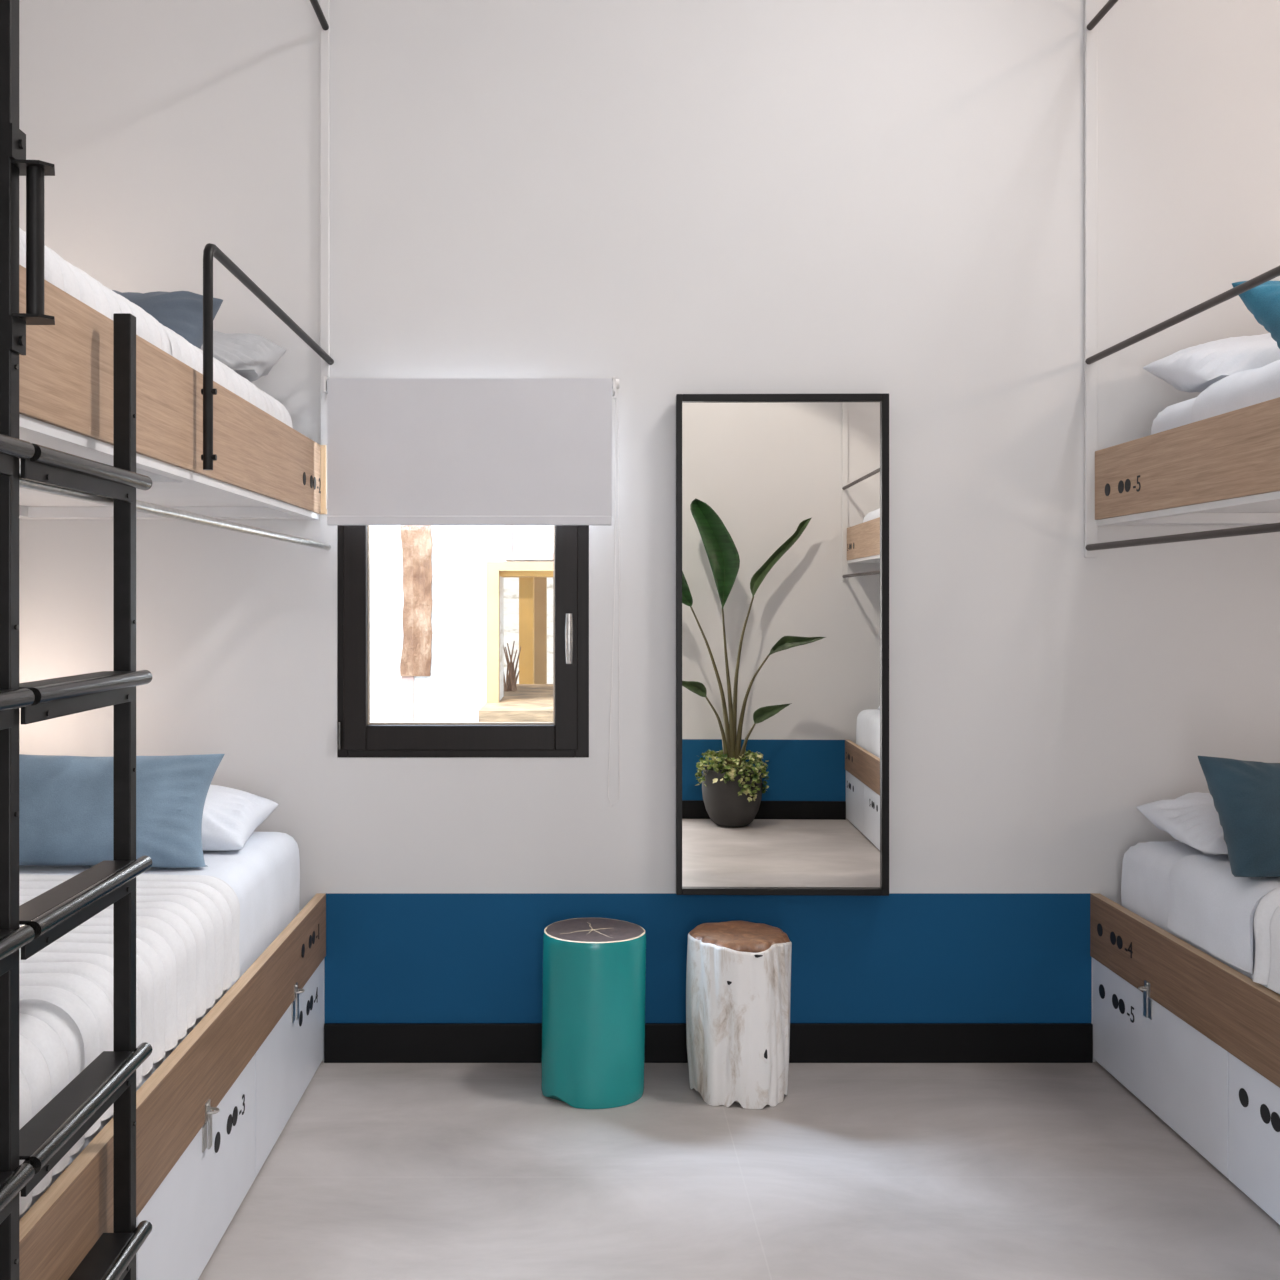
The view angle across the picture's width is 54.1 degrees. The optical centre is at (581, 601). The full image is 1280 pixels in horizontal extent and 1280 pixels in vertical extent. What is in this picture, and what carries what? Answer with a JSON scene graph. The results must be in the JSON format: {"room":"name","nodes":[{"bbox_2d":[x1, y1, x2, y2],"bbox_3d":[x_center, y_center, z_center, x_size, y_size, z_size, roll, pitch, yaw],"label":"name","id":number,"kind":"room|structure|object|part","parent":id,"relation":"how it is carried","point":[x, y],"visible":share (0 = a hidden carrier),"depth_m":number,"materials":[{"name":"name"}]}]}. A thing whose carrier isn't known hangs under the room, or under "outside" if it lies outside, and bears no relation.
{"room":"dormitory","nodes":[
{"label":"dormitory","id":0,"kind":"room"},
{"bbox_2d":[19,0,1279,1061],"bbox_3d":[0.365,-0.869,3.720,4.450,4.400,0.200,0,0,0],"label":"wall","id":1,"kind":"structure","parent":0,"point":[666,199],"depth_m":3.62,"materials":[{"name":"white paint"}]},
{"bbox_2d":[19,473,330,549],"bbox_3d":[-0.736,-0.159,2.408,0.019,0.019,2.416,0,0,0],"label":"curtain rod","id":2,"kind":"object","parent":1,"relation":"attached to","point":[144,507],"visible":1,"depth_m":2.25,"materials":[{"name":"metal"}]},
{"bbox_2d":[310,0,328,30],"bbox_3d":[-0.740,-1.659,2.404,0.020,0.020,2.407,0,0,0],"label":"curtain rod","id":3,"kind":"object","parent":1,"relation":"attached to","point":[315,4],"visible":1,"depth_m":3.52,"materials":[{"name":"black metal"}]},
{"bbox_2d":[320,0,329,508],"bbox_3d":[-0.744,-1.669,3.614,0.027,2.800,0.012,0,0,0],"label":"bed post","id":4,"kind":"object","parent":1,"relation":"attached to","point":[324,4],"depth_m":3.61,"materials":[{"name":"white metal"}]},
{"bbox_2d":[337,525,588,756],"bbox_3d":[-0.344,-0.049,3.636,0.729,1.000,0.148,0,0,0],"label":"window","id":5,"kind":"structure","parent":1,"relation":"in","point":[567,735],"depth_m":3.61,"materials":[{"name":"black metal"}]},
{"bbox_3d":[-0.037,0.105,3.585,0.023,0.144,0.046,0,0,0],"label":"handle","id":6,"kind":"part","parent":5,"relation":"part of","materials":[{"name":"metal"}]},
{"bbox_2d":[324,376,619,806],"bbox_3d":[-0.315,-0.027,3.572,0.847,1.226,0.093,0,0,0],"label":"roller blind","id":7,"kind":"object","parent":1,"relation":"attached to","point":[401,451],"visible":1,"depth_m":3.53,"materials":[{"name":"grey fabric"}]},
{"bbox_3d":[0.091,-0.015,3.555,0.034,1.202,0.043,0,0,0],"label":"pull chain","id":8,"kind":"part","parent":7,"relation":"part of","materials":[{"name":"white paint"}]},
{"bbox_2d":[324,1023,1092,1062],"bbox_3d":[0.365,1.275,3.614,2.220,0.112,0.012,0,0,0],"label":"baseboard","id":9,"kind":"structure","parent":1,"relation":"attached to","point":[343,1042],"depth_m":3.61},
{"bbox_2d":[676,393,888,895],"bbox_3d":[0.574,0.122,3.587,0.606,1.433,0.036,0,0,1],"label":"wall mirror","id":10,"kind":"object","parent":1,"relation":"attached to","point":[782,500],"visible":1,"depth_m":3.58,"materials":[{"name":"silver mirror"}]},
{"bbox_2d":[1084,0,1096,556],"bbox_3d":[1.471,-1.599,3.614,0.036,2.940,0.012,0,0,0],"label":"bed post","id":11,"kind":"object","parent":1,"relation":"attached to","point":[1090,6],"depth_m":3.61,"materials":[{"name":"white metal"}]},
{"bbox_2d":[1087,0,1117,29],"bbox_3d":[1.466,-1.659,2.404,0.020,0.020,2.407,0,0,0],"label":"curtain rod","id":12,"kind":"object","parent":1,"relation":"attached to","point":[1110,3],"visible":1,"depth_m":3.52,"materials":[{"name":"brown metal"}]},
{"bbox_2d":[1085,523,1279,550],"bbox_3d":[1.463,-0.157,2.608,0.019,0.019,2.016,0,0,0],"label":"curtain rod","id":13,"kind":"object","parent":1,"relation":"attached to","point":[1274,527],"visible":1,"depth_m":2.99,"materials":[{"name":"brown metal"}]},
{"bbox_2d":[198,1062,1279,1279],"bbox_3d":[0.365,1.381,1.550,4.450,0.100,4.540,0,0,0],"label":"floor","id":14,"kind":"structure","parent":0,"point":[378,1171],"depth_m":2.83,"materials":[{"name":"concrete"}]},
{"bbox_2d":[0,0,151,1279],"bbox_3d":[-0.695,-0.869,1.542,0.086,4.400,0.848,0,0,0],"label":"ladder","id":15,"kind":"object","parent":14,"relation":"on","point":[44,1140],"visible":1,"depth_m":1.65,"materials":[{"name":"black metal"}]},
{"bbox_3d":[-0.711,-0.869,1.537,0.027,4.400,0.026,0,0,0],"label":"post","id":16,"kind":"part","parent":15,"relation":"part of","materials":[{"name":"black metal"}]},
{"bbox_3d":[-0.683,-0.330,1.546,0.063,0.046,0.057,0,0,0],"label":"mounting plate","id":17,"kind":"part","parent":15,"relation":"part of","materials":[{"name":"black metal"}]},
{"bbox_3d":[-0.683,-0.559,1.546,0.063,0.045,0.057,0,0,0],"label":"mounting plate","id":18,"kind":"part","parent":15,"relation":"part of","materials":[{"name":"black metal"}]},
{"bbox_3d":[-0.678,-0.445,1.550,0.021,0.184,0.021,0,0,0],"label":"grab handle","id":19,"kind":"part","parent":15,"relation":"part of","materials":[{"name":"black metal"}]},
{"bbox_3d":[-0.711,0.443,1.943,0.027,1.777,0.026,0,0,0],"label":"post","id":20,"kind":"part","parent":15,"relation":"part of","materials":[{"name":"black metal"}]},
{"bbox_2d":[19,893,325,1279],"bbox_3d":[-1.188,1.087,2.610,0.943,0.488,2.019,0,0,0],"label":"frame","id":21,"kind":"object","parent":14,"relation":"on","point":[210,1116],"visible":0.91,"depth_m":2.47,"materials":[{"name":"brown wood"}]},
{"bbox_3d":[-1.022,1.173,1.849,0.550,0.292,0.495,0,0,0],"label":"drawer","id":22,"kind":"part","parent":21,"relation":"part of","materials":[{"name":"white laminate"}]},
{"bbox_2d":[19,832,299,1219],"bbox_3d":[-1.219,0.772,2.570,0.852,0.276,1.908,0,0,0],"label":"mattress","id":23,"kind":"object","parent":21,"relation":"on","point":[264,875],"visible":0.26,"depth_m":3.09,"materials":[{"name":"white fabric"}]},
{"bbox_2d":[19,754,224,867],"bbox_3d":[-1.245,0.495,3.031,0.725,0.265,0.197,0,0,0],"label":"cushion","id":24,"kind":"object","parent":23,"relation":"on","point":[66,802],"visible":0.82,"depth_m":2.97,"materials":[{"name":"blue fabric"}]},
{"bbox_2d":[19,874,239,1215],"bbox_3d":[-1.197,0.721,2.225,0.866,0.231,1.215,0,0,0],"label":"quilt","id":25,"kind":"object","parent":23,"relation":"on","point":[188,926],"visible":0.66,"depth_m":2.24,"materials":[{"name":"white fabric"}]},
{"bbox_2d":[202,785,277,850],"bbox_3d":[-1.180,0.552,3.320,0.662,0.151,0.356,0,0,0],"label":"pillow","id":26,"kind":"object","parent":23,"relation":"on","point":[230,816],"visible":0.32,"depth_m":3.25,"materials":[{"name":"white fabric"}]},
{"bbox_3d":[-1.022,1.173,2.479,0.550,0.292,0.756,0,0,0],"label":"drawer","id":27,"kind":"part","parent":21,"relation":"part of","materials":[{"name":"white laminate"}]},
{"bbox_3d":[-1.022,1.173,3.239,0.550,0.292,0.756,0,0,0],"label":"drawer","id":28,"kind":"part","parent":21,"relation":"part of","materials":[{"name":"white laminate"}]},
{"bbox_2d":[541,918,645,1108],"bbox_3d":[0.032,1.111,3.410,0.287,0.438,0.268,0,0,0],"label":"stool","id":29,"kind":"object","parent":14,"relation":"on","point":[594,975],"visible":1,"depth_m":3.29,"materials":[{"name":"teal paint"}]},
{"bbox_3d":[0.035,0.894,3.410,0.267,0.001,0.253,0,0,0],"label":"seat","id":30,"kind":"part","parent":29,"relation":"part of","materials":[{"name":"wood"}]},
{"bbox_2d":[686,920,791,1108],"bbox_3d":[0.427,1.113,3.400,0.272,0.433,0.273,0,0,-16],"label":"stool","id":31,"kind":"object","parent":14,"relation":"on","point":[738,973],"visible":1,"depth_m":3.30,"materials":[{"name":"white paint"}]},
{"bbox_3d":[0.429,0.909,3.400,0.272,0.023,0.273,0,0,0],"label":"seat","id":32,"kind":"part","parent":31,"relation":"part of","materials":[{"name":"brown wood"}]},
{"bbox_2d":[1090,893,1279,1224],"bbox_3d":[1.918,1.087,2.610,0.943,0.488,2.019,0,0,0],"label":"frame","id":33,"kind":"object","parent":14,"relation":"on","point":[1193,1037],"visible":1,"depth_m":3.02,"materials":[{"name":"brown wood"}]},
{"bbox_3d":[1.752,1.173,3.239,0.550,0.292,0.756,0,0,0],"label":"drawer","id":34,"kind":"part","parent":33,"relation":"part of","materials":[{"name":"white laminate"}]},
{"bbox_3d":[1.485,0.935,2.610,0.028,0.180,2.019,0,0,0],"label":"rail","id":35,"kind":"part","parent":33,"relation":"part of","materials":[{"name":"brown wood"}]},
{"bbox_2d":[1121,841,1279,994],"bbox_3d":[1.942,0.783,2.560,0.865,0.254,1.890,0,0,0],"label":"mattress","id":36,"kind":"object","parent":33,"relation":"on","point":[1147,867],"visible":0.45,"depth_m":3.34,"materials":[{"name":"white fabric"}]},
{"bbox_2d":[1136,792,1227,854],"bbox_3d":[1.900,0.571,3.300,0.701,0.113,0.391,0,0,0],"label":"pillow","id":37,"kind":"object","parent":36,"relation":"on","point":[1192,819],"visible":0.59,"depth_m":3.32,"materials":[{"name":"white fabric"}]},
{"bbox_2d":[1167,854,1279,973],"bbox_3d":[1.927,0.736,3.001,0.876,0.197,0.412,0,0,0],"label":"duvet","id":38,"kind":"object","parent":36,"relation":"on","point":[1212,908],"visible":0.88,"depth_m":2.96,"materials":[{"name":"white fabric"}]},
{"bbox_2d":[1198,756,1279,876],"bbox_3d":[1.735,0.499,2.968,0.515,0.256,0.227,0,0,-7],"label":"cushion","id":39,"kind":"object","parent":38,"relation":"on","point":[1245,794],"visible":1,"depth_m":2.92,"materials":[{"name":"fabric"}]},
{"bbox_2d":[1252,887,1279,993],"bbox_3d":[1.918,0.724,2.185,0.894,0.220,1.157,0,0,0],"label":"quilt","id":40,"kind":"object","parent":36,"relation":"on","point":[1267,913],"visible":1,"depth_m":2.73,"materials":[{"name":"white fabric"}]},
{"bbox_3d":[1.752,1.173,2.479,0.550,0.292,0.756,0,0,0],"label":"drawer","id":41,"kind":"part","parent":33,"relation":"part of","materials":[{"name":"white laminate"}]},
{"bbox_3d":[-1.760,-0.869,1.450,0.200,4.400,4.340,0,0,0],"label":"wall","id":42,"kind":"structure","parent":0,"visible":0},
{"bbox_2d":[19,243,333,519],"bbox_3d":[-1.185,-0.471,2.609,0.948,0.468,2.019,0,0,0],"label":"bunk","id":43,"kind":"object","parent":42,"relation":"attached to","point":[205,449],"visible":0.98,"depth_m":2.42,"materials":[{"name":"brown wood"}]},
{"bbox_3d":[-0.727,-0.481,3.018,0.020,0.448,1.195,0,0,0],"label":"guard rail","id":44,"kind":"part","parent":43,"relation":"part of","materials":[{"name":"black metal"}]},
{"bbox_3d":[2.490,-0.869,1.450,0.200,4.400,4.340,0,0,0],"label":"wall","id":45,"kind":"structure","parent":0,"visible":0},
{"bbox_2d":[1085,265,1279,525],"bbox_3d":[1.918,-0.462,2.610,0.942,0.485,2.019,0,0,0],"label":"bunk","id":46,"kind":"object","parent":45,"relation":"attached to","point":[1223,469],"visible":1,"depth_m":3.07,"materials":[{"name":"brown wood"}]},
{"bbox_2d":[1151,397,1196,434],"bbox_3d":[1.953,-0.408,2.495,0.845,0.248,1.759,0,0,0],"label":"mattress","id":47,"kind":"object","parent":46,"relation":"on","point":[1179,414],"visible":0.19,"depth_m":3.25,"materials":[{"name":"white fabric"}]},
{"bbox_2d":[1143,333,1279,392],"bbox_3d":[1.925,-0.660,3.300,0.711,0.194,0.399,0,0,0],"label":"pillow","id":48,"kind":"object","parent":47,"relation":"on","point":[1194,368],"visible":0.67,"depth_m":3.27,"materials":[{"name":"white fabric"}]},
{"bbox_2d":[1192,359,1279,422],"bbox_3d":[1.938,-0.483,2.367,0.854,0.148,1.513,0,0,0],"label":"duvet","id":49,"kind":"object","parent":47,"relation":"on","point":[1246,388],"visible":0.76,"depth_m":2.91,"materials":[{"name":"white fabric"}]},
{"bbox_2d":[1232,281,1279,348],"bbox_3d":[1.830,-0.669,2.929,0.509,0.214,0.280,0,0,-5],"label":"cushion","id":50,"kind":"object","parent":49,"relation":"on","point":[1263,300],"visible":0.8,"depth_m":2.94,"materials":[{"name":"teal fabric"}]},
{"bbox_3d":[1.463,-0.481,3.018,0.020,0.448,1.195,0,0,0],"label":"guard rail","id":51,"kind":"part","parent":46,"relation":"part of","materials":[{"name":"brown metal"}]},
{"bbox_3d":[1.494,-0.336,2.610,0.028,0.198,2.019,0,0,0],"label":"rail","id":52,"kind":"part","parent":46,"relation":"part of","materials":[{"name":"brown wood"}]},
{"bbox_3d":[-1.233,-0.422,2.570,0.824,0.244,1.910,0,0,0],"label":"mattress","id":53,"kind":"object","parent":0,"visible":0},
{"bbox_2d":[19,228,292,427],"bbox_3d":[-1.211,-0.501,2.533,0.842,0.143,1.832,0,0,0],"label":"quilt","id":54,"kind":"object","parent":53,"relation":"on","point":[74,281],"visible":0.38,"depth_m":2.29,"materials":[{"name":"white fabric"}]},
{"bbox_2d":[112,290,222,348],"bbox_3d":[-1.120,-0.663,2.920,0.511,0.173,0.229,0,0,4],"label":"cushion","id":55,"kind":"object","parent":54,"relation":"on","point":[181,312],"visible":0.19,"depth_m":2.90,"materials":[{"name":"blue fabric"}]},
{"bbox_2d":[201,330,286,381],"bbox_3d":[-1.120,-0.665,3.260,0.624,0.176,0.317,0,0,0],"label":"pillow","id":56,"kind":"object","parent":54,"relation":"on","point":[251,356],"visible":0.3,"depth_m":3.22,"materials":[{"name":"white fabric"}]},
{"label":"outside","id":57,"kind":"structure","parent":0,"visible":0},
{"bbox_3d":[-0.250,1.981,7.435,7.500,0.100,7.130,0,0,0],"label":"ground","id":58,"kind":"structure","parent":57,"visible":0},
{"bbox_2d":[370,525,552,721],"bbox_3d":[-0.600,0.031,7.600,5.200,3.800,4.200,0,0,0],"label":"house","id":59,"kind":"structure","parent":58,"relation":"on","point":[447,601],"depth_m":6.00,"materials":[{"name":"white paint"}]},
{"bbox_2d":[504,641,520,690],"bbox_3d":[-0.383,0.342,6.705,0.112,0.269,0.108,0,0,0],"label":"dry shrub","id":60,"kind":"object","parent":59,"relation":"on","point":[511,678],"visible":0.96,"depth_m":6.67,"materials":[{"name":"brown plant"}]}
]}

